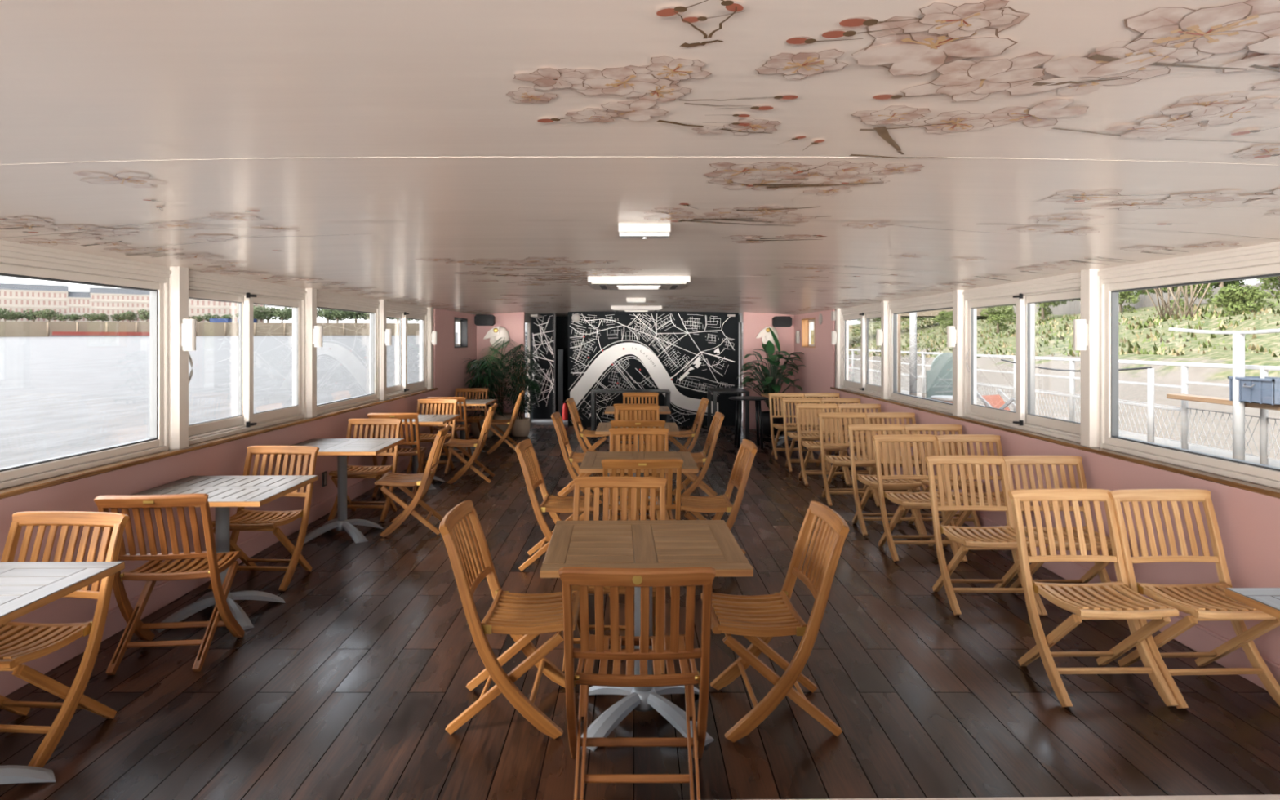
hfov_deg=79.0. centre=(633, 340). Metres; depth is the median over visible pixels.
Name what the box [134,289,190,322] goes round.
building
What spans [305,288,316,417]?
trim
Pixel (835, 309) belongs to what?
trim
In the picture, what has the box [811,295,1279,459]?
outdoor background
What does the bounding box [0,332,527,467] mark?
river
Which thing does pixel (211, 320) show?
awning
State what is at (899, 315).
pole
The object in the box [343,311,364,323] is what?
tree
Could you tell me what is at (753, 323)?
wall
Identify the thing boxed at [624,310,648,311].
grille
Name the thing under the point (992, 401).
deck chair
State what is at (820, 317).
wall clock
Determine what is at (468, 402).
pedestal table
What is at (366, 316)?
tree
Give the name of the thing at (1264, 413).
railing panel
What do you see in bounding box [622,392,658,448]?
folding chair
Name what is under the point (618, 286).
diffuser
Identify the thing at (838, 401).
folding chair
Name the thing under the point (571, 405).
folding chair
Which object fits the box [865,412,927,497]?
folding chair
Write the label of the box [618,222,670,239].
ceiling light
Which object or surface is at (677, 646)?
folding chair
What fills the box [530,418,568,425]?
step
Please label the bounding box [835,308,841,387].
trim
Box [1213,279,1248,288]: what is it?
tree
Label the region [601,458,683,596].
folding chair
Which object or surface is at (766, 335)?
ornament
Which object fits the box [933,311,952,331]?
tree
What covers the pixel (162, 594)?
baseboard
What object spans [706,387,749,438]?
table
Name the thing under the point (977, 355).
railing panel
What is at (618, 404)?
folding chair
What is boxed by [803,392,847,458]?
folding chair
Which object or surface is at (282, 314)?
tree
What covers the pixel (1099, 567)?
folding chair
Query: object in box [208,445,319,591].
folding chair
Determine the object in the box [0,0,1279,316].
ceiling
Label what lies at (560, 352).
curtain
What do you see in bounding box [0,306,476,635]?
wall
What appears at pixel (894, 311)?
window
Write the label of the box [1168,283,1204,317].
bare sapling
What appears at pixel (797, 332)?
wall lamp
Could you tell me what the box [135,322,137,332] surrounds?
mooring pile
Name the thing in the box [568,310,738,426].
wall
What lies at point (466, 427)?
folding chair
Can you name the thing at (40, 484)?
trim
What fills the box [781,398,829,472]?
folding chair
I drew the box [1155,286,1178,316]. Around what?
bare sapling
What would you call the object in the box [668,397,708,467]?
folding chair
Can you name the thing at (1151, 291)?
tree
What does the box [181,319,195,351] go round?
wall lamp
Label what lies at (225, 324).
mooring pile
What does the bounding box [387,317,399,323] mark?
tree
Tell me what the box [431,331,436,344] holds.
wall lamp
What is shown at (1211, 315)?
trees
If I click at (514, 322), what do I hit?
wall
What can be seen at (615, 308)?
ceiling light
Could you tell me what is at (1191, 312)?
bare sapling
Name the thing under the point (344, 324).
mooring pile
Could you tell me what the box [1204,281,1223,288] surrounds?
tree
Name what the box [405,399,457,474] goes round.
folding chair
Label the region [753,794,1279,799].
countertop
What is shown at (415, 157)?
trim
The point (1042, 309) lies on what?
tree
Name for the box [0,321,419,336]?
wall
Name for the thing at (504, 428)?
pot
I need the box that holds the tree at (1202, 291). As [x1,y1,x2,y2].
[1162,283,1213,307]
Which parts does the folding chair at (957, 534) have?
leg, backrest, seat, leg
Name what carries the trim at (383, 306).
attached to the wall at (227, 459)
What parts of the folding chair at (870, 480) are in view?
leg, backrest, seat, leg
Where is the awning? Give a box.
[209,318,231,322]
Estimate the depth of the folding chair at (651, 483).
4.17 m
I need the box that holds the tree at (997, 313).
[979,305,1015,333]
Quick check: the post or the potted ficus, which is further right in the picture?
the post
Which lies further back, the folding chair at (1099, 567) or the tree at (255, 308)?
the tree at (255, 308)
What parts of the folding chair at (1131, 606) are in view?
leg, backrest, seat, leg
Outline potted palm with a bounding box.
[465,337,541,435]
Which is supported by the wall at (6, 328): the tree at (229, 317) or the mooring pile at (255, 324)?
the tree at (229, 317)
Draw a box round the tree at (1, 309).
[0,307,7,319]
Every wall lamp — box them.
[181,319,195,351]
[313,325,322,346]
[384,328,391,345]
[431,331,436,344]
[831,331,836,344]
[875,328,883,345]
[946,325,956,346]
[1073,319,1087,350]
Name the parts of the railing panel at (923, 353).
rail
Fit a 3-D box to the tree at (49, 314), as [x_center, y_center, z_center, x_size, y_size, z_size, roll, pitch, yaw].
[-265.731,-11.161,352.596,7.746,7.159,9.645,0,0,31]
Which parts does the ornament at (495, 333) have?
crown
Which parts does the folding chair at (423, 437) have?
leg, seat, backrest, leg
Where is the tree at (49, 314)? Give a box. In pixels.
[35,308,59,321]
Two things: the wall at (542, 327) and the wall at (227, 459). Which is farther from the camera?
the wall at (542, 327)
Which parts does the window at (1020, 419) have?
handle, sash, sash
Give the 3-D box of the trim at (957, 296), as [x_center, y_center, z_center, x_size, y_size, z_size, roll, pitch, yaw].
[2.984,0.079,7.020,0.152,1.200,0.150,0,0,0]
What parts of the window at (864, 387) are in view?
sash, sash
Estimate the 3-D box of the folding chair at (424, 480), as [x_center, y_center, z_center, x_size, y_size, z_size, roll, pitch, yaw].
[-1.865,1.175,6.612,0.570,0.870,0.512,0,0,-6]
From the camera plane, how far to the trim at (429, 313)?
10.86 m
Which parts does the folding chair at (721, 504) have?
seat, leg, leg, backrest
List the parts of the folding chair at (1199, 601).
leg, backrest, seat, leg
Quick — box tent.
[925,352,952,399]
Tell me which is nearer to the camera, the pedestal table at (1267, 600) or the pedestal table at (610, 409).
the pedestal table at (1267, 600)
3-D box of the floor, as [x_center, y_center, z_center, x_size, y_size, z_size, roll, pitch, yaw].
[0.025,1.650,7.900,6.150,0.080,18.600,0,0,0]
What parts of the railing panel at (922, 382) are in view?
rail, post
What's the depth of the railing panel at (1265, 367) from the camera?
7.90 m
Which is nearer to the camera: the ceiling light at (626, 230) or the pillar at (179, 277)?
the ceiling light at (626, 230)
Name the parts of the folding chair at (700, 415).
seat, leg, leg, backrest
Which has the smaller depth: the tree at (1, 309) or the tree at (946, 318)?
the tree at (946, 318)
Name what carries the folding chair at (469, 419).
on the floor
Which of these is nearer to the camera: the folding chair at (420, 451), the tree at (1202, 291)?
the folding chair at (420, 451)
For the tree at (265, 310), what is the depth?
403.51 m
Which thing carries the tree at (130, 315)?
on the wall at (6, 328)
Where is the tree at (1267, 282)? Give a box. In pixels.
[1256,275,1279,298]
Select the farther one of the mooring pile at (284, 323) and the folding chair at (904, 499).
the mooring pile at (284, 323)
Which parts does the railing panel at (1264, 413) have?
cross rail, rail, post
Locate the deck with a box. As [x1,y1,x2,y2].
[858,382,1279,467]
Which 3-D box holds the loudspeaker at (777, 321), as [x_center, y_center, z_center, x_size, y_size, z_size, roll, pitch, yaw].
[2.665,-0.335,13.970,0.330,0.190,0.259,0,0,0]
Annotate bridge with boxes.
[900,307,1012,317]
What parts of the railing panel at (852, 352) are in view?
post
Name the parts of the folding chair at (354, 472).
leg, seat, backrest, leg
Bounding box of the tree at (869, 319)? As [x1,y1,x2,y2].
[857,318,874,323]
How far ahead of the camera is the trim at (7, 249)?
4.59 m
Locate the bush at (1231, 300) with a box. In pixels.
[1205,284,1275,315]
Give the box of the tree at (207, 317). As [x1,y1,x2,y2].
[203,313,220,321]
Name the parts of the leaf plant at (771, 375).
pot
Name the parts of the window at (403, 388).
sash, sash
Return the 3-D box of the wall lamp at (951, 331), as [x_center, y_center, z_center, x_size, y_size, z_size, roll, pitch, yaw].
[2.872,-0.035,7.020,0.072,0.190,0.070,0,0,0]
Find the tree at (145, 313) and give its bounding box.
[137,308,149,322]
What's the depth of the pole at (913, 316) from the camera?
13.55 m
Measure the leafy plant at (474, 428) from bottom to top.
1.328 m
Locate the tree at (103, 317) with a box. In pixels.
[97,312,109,321]
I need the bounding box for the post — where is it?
[1168,327,1279,460]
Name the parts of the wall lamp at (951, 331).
plate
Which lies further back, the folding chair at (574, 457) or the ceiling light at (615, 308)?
the ceiling light at (615, 308)
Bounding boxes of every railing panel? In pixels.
[848,349,853,381]
[852,349,880,385]
[900,351,924,397]
[922,351,942,395]
[976,354,1015,411]
[1014,355,1075,422]
[1071,357,1188,449]
[1183,362,1268,465]
[1263,365,1279,460]
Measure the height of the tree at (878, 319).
3.639 m
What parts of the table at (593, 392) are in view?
leg, leg, leg, leg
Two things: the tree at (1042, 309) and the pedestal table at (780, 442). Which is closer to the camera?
the pedestal table at (780, 442)
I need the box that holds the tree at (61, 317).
[55,313,71,321]
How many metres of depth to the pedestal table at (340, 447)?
6.38 m
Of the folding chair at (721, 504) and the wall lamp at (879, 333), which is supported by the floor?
the folding chair at (721, 504)
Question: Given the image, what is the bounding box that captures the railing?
[1000,359,1154,443]
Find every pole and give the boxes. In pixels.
[897,314,900,392]
[909,312,916,395]
[1030,303,1035,414]
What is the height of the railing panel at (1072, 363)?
1.030 m
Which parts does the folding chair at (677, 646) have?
leg, seat, backrest, leg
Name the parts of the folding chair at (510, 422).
seat, leg, backrest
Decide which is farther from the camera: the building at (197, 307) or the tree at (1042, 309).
the building at (197, 307)
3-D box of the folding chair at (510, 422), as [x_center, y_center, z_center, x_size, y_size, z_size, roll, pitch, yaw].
[-1.865,1.175,11.245,0.570,0.870,0.512,0,0,-4]
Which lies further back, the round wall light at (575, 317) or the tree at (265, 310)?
the tree at (265, 310)
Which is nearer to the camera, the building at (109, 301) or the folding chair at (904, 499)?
the folding chair at (904, 499)
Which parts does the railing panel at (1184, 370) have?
rail, cross rail, cross rail, post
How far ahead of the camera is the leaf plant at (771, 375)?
13.21 m
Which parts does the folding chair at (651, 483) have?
leg, seat, backrest, leg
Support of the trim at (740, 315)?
in the wall at (753, 323)
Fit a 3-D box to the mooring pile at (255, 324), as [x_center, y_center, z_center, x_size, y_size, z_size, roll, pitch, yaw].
[-189.011,-5.200,387.613,1.000,6.700,1.000,0,0,0]
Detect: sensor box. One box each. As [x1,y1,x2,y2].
[530,314,542,317]
[727,314,735,316]
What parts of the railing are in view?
post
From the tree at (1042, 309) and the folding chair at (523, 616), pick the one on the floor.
the folding chair at (523, 616)
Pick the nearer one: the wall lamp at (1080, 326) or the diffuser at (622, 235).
the diffuser at (622, 235)
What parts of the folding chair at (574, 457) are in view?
backrest, seat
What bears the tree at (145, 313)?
on the wall at (6, 328)
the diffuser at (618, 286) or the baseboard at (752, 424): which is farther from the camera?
the baseboard at (752, 424)
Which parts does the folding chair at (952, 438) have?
leg, backrest, seat, leg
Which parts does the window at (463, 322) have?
frame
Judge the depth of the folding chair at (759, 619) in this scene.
3.24 m
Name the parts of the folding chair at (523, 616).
backrest, leg, seat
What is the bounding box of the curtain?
[557,349,563,417]
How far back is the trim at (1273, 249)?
4.62 m
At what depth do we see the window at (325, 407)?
8.39 m
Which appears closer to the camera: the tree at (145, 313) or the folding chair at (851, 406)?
the folding chair at (851, 406)
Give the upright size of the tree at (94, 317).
5.187 m
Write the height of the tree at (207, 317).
5.555 m
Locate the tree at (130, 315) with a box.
[118,310,137,322]
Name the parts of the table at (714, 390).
leg, leg, leg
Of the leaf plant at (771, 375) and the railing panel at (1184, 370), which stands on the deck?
the railing panel at (1184, 370)
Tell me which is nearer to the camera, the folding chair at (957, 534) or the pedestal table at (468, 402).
the folding chair at (957, 534)
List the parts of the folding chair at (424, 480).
seat, leg, backrest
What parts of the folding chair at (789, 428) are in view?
leg, backrest, seat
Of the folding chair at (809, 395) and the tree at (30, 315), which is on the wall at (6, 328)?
the tree at (30, 315)
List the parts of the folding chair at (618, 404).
leg, seat, backrest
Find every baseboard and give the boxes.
[0,426,471,696]
[749,422,787,429]
[794,421,1279,690]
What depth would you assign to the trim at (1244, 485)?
4.67 m
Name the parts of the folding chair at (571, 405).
backrest, leg, leg, seat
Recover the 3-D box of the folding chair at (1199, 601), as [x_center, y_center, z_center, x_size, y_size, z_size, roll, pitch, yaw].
[2.615,1.175,3.605,0.512,0.870,0.569,0,0,-2]
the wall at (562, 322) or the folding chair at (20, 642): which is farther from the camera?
the wall at (562, 322)
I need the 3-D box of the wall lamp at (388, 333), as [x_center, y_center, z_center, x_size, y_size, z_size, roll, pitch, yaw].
[-2.802,-0.035,8.870,0.072,0.190,0.070,0,0,0]
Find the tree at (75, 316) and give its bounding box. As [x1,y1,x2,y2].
[68,313,83,321]
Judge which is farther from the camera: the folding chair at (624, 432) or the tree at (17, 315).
the tree at (17, 315)
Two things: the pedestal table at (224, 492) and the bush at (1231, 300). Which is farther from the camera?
the bush at (1231, 300)
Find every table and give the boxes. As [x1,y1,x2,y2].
[0,561,124,784]
[130,475,318,632]
[275,438,404,543]
[386,414,459,489]
[440,399,496,457]
[540,520,753,751]
[578,451,698,519]
[591,389,670,431]
[595,422,679,504]
[604,405,671,413]
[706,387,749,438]
[728,395,768,448]
[760,393,822,444]
[1225,587,1279,618]
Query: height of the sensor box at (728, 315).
0.040 m
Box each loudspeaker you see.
[474,314,494,325]
[772,315,791,327]
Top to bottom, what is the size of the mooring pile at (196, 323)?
6.700 m
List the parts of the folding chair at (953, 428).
leg, backrest, seat, leg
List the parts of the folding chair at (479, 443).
seat, leg, backrest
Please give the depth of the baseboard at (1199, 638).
4.01 m
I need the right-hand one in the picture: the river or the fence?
the fence
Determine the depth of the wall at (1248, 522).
4.39 m
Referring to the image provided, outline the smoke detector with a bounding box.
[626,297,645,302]
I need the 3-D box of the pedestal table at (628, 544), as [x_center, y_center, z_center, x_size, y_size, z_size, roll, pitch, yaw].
[0.042,1.236,3.320,0.803,0.748,0.803,0,0,-1]
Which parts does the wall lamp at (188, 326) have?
plate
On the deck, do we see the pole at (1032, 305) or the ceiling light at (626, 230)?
the pole at (1032, 305)
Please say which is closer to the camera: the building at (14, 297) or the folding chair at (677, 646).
the folding chair at (677, 646)
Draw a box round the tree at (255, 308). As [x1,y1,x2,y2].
[253,304,267,322]
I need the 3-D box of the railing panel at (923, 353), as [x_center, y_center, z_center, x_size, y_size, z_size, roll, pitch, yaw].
[6.500,0.775,16.282,0.067,1.030,2.235,0,0,0]
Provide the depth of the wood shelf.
8.41 m
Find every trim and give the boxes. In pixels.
[0,231,427,312]
[0,387,438,499]
[1,156,1279,165]
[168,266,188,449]
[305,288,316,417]
[378,299,386,399]
[426,307,432,389]
[432,308,433,387]
[830,386,1279,498]
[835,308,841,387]
[835,309,835,386]
[840,231,1279,313]
[880,301,888,399]
[952,289,964,416]
[1080,268,1099,447]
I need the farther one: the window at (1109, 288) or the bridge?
the bridge
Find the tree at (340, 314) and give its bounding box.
[325,309,350,323]
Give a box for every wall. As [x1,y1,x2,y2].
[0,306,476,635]
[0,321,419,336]
[476,311,524,417]
[531,311,569,425]
[532,313,554,418]
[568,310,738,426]
[742,311,794,429]
[794,306,1279,665]
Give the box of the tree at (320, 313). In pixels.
[316,308,337,323]
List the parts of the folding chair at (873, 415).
leg, backrest, leg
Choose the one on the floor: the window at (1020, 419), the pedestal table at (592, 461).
the pedestal table at (592, 461)
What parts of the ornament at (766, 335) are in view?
crown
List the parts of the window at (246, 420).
handle, sash, sash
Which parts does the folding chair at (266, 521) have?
leg, seat, backrest, leg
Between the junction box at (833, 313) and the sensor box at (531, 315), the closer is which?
the junction box at (833, 313)
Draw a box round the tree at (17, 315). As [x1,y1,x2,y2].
[8,311,26,321]
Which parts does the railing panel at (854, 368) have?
rail, cross rail, cross rail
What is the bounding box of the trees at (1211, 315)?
[811,294,1279,359]
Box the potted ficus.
[499,348,543,436]
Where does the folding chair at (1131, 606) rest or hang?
on the floor
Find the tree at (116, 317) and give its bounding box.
[111,313,126,322]
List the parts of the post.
cross arm, post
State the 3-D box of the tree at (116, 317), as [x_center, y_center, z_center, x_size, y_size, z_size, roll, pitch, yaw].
[-245.370,-10.617,369.622,5.794,5.355,7.215,0,0,41]
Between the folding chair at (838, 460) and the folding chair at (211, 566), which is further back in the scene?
the folding chair at (838, 460)
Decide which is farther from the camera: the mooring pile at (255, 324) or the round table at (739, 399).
the mooring pile at (255, 324)
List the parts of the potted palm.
stem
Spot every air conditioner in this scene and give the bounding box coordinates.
[587,275,689,289]
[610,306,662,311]
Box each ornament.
[483,325,510,348]
[755,326,778,345]
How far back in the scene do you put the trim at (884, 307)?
9.01 m
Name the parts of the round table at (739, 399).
leg, leg, leg, leg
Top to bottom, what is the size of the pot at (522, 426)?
0.300 m
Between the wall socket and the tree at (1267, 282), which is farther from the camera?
the tree at (1267, 282)
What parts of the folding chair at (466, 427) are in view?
leg, backrest, seat, leg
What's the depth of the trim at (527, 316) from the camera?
15.03 m
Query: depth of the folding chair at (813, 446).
8.95 m
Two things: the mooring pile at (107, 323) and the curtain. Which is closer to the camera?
the curtain
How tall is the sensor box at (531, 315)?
0.040 m
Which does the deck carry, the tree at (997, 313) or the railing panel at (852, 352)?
the railing panel at (852, 352)
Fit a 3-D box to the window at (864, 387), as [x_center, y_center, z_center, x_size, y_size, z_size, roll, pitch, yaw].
[2.987,0.147,10.095,0.125,1.065,1.894,0,0,0]
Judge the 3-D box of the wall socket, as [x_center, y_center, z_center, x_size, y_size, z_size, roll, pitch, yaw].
[-2.842,1.275,7.145,0.016,0.130,0.090,0,0,0]
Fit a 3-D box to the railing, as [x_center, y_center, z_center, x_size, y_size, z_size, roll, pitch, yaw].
[5.900,0.795,10.633,0.067,0.990,3.636,0,0,0]
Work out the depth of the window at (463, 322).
13.29 m
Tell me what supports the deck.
on the float
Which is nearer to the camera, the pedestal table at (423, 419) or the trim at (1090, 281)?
the trim at (1090, 281)
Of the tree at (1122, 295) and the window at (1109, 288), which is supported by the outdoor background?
the tree at (1122, 295)
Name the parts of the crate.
handle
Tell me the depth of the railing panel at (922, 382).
17.55 m
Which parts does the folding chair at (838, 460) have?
leg, backrest, seat, leg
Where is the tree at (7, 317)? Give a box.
[0,310,15,321]
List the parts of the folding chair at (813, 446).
leg, backrest, seat, leg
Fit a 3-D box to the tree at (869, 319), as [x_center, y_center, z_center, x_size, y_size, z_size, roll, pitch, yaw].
[40.972,-3.797,135.367,3.068,3.028,3.222,0,0,-19]
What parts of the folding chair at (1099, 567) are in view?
leg, backrest, seat, leg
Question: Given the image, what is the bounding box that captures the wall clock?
[818,313,822,324]
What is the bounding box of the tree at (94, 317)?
[81,312,99,321]
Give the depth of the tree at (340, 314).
415.00 m
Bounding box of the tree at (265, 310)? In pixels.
[257,305,278,322]
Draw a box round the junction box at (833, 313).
[831,311,835,320]
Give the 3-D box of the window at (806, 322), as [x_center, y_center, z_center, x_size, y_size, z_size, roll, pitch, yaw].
[2.993,-0.125,12.975,0.154,0.494,0.974,0,0,0]
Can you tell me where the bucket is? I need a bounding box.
[930,395,952,403]
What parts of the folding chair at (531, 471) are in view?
backrest, leg, leg, seat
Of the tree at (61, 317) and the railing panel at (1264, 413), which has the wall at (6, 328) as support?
the tree at (61, 317)
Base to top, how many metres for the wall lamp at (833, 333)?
0.190 m
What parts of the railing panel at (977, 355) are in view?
rail, cross rail, cross rail, post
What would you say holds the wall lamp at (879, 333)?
attached to the wall at (1248, 522)
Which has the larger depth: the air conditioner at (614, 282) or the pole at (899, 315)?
the pole at (899, 315)
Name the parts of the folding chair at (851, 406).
leg, seat, backrest, leg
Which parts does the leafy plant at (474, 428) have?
pot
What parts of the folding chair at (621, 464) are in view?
leg, seat, backrest, maker plate, leg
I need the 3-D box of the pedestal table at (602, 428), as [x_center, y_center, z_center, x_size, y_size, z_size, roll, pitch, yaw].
[0.040,1.236,7.750,0.803,0.748,0.803,0,0,0]
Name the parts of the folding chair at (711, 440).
seat, backrest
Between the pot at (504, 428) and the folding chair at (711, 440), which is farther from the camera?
the pot at (504, 428)
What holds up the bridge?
on the outdoor background
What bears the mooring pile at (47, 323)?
in the river
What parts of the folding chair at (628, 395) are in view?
leg, backrest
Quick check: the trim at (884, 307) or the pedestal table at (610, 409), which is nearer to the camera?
the trim at (884, 307)
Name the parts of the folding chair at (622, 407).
leg, seat, backrest, leg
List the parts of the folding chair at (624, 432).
leg, backrest, seat, leg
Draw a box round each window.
[0,256,168,489]
[188,280,305,444]
[316,297,378,414]
[386,307,426,398]
[454,316,467,347]
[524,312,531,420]
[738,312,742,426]
[801,317,814,347]
[841,308,880,396]
[888,298,952,413]
[964,282,1080,443]
[1099,256,1279,488]
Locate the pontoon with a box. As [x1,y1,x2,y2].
[48,331,149,336]
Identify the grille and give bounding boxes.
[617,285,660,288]
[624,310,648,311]
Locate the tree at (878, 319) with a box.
[870,317,880,322]
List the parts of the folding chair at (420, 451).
leg, backrest, seat, leg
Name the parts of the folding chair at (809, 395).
leg, backrest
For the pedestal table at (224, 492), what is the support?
on the floor
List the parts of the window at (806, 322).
frame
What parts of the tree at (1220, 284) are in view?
crown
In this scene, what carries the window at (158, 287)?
in the wall at (227, 459)
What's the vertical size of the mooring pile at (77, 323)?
6.700 m
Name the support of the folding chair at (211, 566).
on the floor
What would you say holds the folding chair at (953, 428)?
on the floor
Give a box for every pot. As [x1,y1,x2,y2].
[493,412,512,435]
[511,417,530,436]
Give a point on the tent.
(939, 380)
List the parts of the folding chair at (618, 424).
leg, backrest, leg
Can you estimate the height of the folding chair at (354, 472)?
0.870 m
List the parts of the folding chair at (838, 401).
leg, backrest, seat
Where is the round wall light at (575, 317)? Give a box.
[571,313,580,322]
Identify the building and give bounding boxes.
[0,283,68,321]
[66,291,91,321]
[89,287,136,322]
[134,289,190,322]
[189,298,263,322]
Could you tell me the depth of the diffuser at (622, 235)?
3.58 m
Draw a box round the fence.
[1013,281,1279,315]
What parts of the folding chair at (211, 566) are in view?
leg, maker plate, backrest, seat, leg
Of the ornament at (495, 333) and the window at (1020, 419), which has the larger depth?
the ornament at (495, 333)
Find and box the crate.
[1227,376,1279,404]
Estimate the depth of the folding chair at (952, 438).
6.04 m
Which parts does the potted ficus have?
stem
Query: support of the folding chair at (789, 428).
on the floor
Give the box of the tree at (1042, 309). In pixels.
[1035,300,1066,318]
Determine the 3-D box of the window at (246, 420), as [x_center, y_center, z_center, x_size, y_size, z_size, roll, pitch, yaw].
[-2.917,0.147,5.900,0.125,1.065,1.844,0,0,0]
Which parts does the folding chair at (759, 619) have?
seat, leg, backrest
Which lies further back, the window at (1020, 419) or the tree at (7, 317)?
the tree at (7, 317)
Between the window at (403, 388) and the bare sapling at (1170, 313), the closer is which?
the window at (403, 388)
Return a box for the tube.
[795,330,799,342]
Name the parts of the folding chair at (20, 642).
leg, seat, backrest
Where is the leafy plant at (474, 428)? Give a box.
[462,356,507,437]
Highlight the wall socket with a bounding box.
[322,471,327,486]
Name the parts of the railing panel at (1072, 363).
rail, cross rail, cross rail, post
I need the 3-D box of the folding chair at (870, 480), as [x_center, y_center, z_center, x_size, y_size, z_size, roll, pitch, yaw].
[2.137,1.175,6.595,0.512,0.870,0.569,0,0,0]
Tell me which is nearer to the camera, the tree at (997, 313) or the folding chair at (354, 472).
the folding chair at (354, 472)
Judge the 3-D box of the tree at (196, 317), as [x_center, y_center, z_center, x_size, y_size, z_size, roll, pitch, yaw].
[-215.827,-10.485,383.998,6.183,4.589,4.966,0,0,34]
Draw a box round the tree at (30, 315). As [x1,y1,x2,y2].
[23,308,43,321]
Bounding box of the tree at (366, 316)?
[359,312,369,320]
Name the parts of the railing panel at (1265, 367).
rail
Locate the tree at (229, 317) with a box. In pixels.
[219,313,233,320]
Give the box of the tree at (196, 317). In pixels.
[191,315,204,322]
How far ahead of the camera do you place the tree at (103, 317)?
361.26 m
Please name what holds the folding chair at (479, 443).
on the floor
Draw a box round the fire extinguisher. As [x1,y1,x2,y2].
[562,400,568,420]
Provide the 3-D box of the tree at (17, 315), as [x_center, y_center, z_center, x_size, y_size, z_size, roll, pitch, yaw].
[-274.717,-10.506,345.562,6.350,5.869,7.907,0,0,-24]
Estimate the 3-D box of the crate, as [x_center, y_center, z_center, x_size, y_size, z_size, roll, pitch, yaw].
[6.315,0.498,7.750,0.386,0.252,0.570,0,0,0]
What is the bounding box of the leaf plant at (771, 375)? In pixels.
[737,327,805,435]
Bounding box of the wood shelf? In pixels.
[1166,393,1279,410]
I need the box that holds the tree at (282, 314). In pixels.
[268,306,292,322]
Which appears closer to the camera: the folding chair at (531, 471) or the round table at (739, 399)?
the folding chair at (531, 471)
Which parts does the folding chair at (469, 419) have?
seat, backrest, leg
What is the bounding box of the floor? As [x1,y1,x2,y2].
[0,413,1279,799]
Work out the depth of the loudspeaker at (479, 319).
13.84 m
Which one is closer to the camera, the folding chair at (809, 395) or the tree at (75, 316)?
the folding chair at (809, 395)
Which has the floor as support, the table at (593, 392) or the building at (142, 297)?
the table at (593, 392)
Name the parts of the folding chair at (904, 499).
leg, backrest, seat, leg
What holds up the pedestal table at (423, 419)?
on the floor
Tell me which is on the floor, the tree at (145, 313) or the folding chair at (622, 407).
the folding chair at (622, 407)
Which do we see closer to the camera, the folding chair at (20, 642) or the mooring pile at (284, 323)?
the folding chair at (20, 642)
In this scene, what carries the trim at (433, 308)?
attached to the wall at (227, 459)
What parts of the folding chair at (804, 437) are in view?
leg, backrest, seat, leg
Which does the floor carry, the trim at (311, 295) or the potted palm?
the potted palm
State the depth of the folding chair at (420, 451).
7.98 m
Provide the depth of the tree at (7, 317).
337.35 m
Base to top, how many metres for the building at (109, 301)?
17.200 m
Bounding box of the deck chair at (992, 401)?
[976,388,1035,410]
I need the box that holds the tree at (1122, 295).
[1118,289,1139,312]
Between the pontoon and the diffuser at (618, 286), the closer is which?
the diffuser at (618, 286)
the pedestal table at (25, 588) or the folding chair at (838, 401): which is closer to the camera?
the pedestal table at (25, 588)
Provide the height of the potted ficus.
1.483 m
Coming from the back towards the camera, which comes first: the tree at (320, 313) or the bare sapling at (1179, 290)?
the tree at (320, 313)
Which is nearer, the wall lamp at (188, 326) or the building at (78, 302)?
the wall lamp at (188, 326)
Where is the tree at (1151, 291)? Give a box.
[1134,287,1180,295]
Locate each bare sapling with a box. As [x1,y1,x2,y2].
[1146,286,1172,317]
[1153,285,1180,315]
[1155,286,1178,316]
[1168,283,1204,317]
[1181,283,1210,317]
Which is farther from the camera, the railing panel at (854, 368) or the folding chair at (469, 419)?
the railing panel at (854, 368)
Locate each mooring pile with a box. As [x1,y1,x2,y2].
[46,322,49,336]
[75,322,79,331]
[106,322,108,332]
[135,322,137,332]
[195,323,197,336]
[224,323,226,335]
[253,323,256,335]
[284,323,285,335]
[342,323,345,335]
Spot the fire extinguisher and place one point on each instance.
(565, 407)
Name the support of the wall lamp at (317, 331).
attached to the wall at (227, 459)
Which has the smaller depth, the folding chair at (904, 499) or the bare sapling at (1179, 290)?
the folding chair at (904, 499)
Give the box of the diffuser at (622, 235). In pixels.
[619,232,669,239]
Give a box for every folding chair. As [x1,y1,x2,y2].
[0,511,128,767]
[93,493,244,675]
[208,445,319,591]
[327,418,402,522]
[367,413,426,497]
[374,424,449,537]
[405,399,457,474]
[426,396,472,462]
[439,499,579,738]
[443,403,497,484]
[448,388,488,448]
[483,390,524,453]
[515,438,594,570]
[551,411,603,504]
[558,566,715,799]
[562,476,667,674]
[565,397,609,467]
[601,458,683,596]
[608,427,669,519]
[610,420,665,504]
[613,403,657,473]
[615,404,659,476]
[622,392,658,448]
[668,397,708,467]
[671,411,724,504]
[675,439,757,568]
[701,500,848,742]
[768,392,811,459]
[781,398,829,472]
[795,403,849,485]
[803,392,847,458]
[817,412,879,506]
[821,398,868,470]
[837,403,892,485]
[846,424,924,535]
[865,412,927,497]
[871,434,962,562]
[903,424,983,535]
[924,454,1041,615]
[935,434,1024,562]
[1002,455,1119,616]
[1008,488,1178,706]
[1106,488,1279,708]

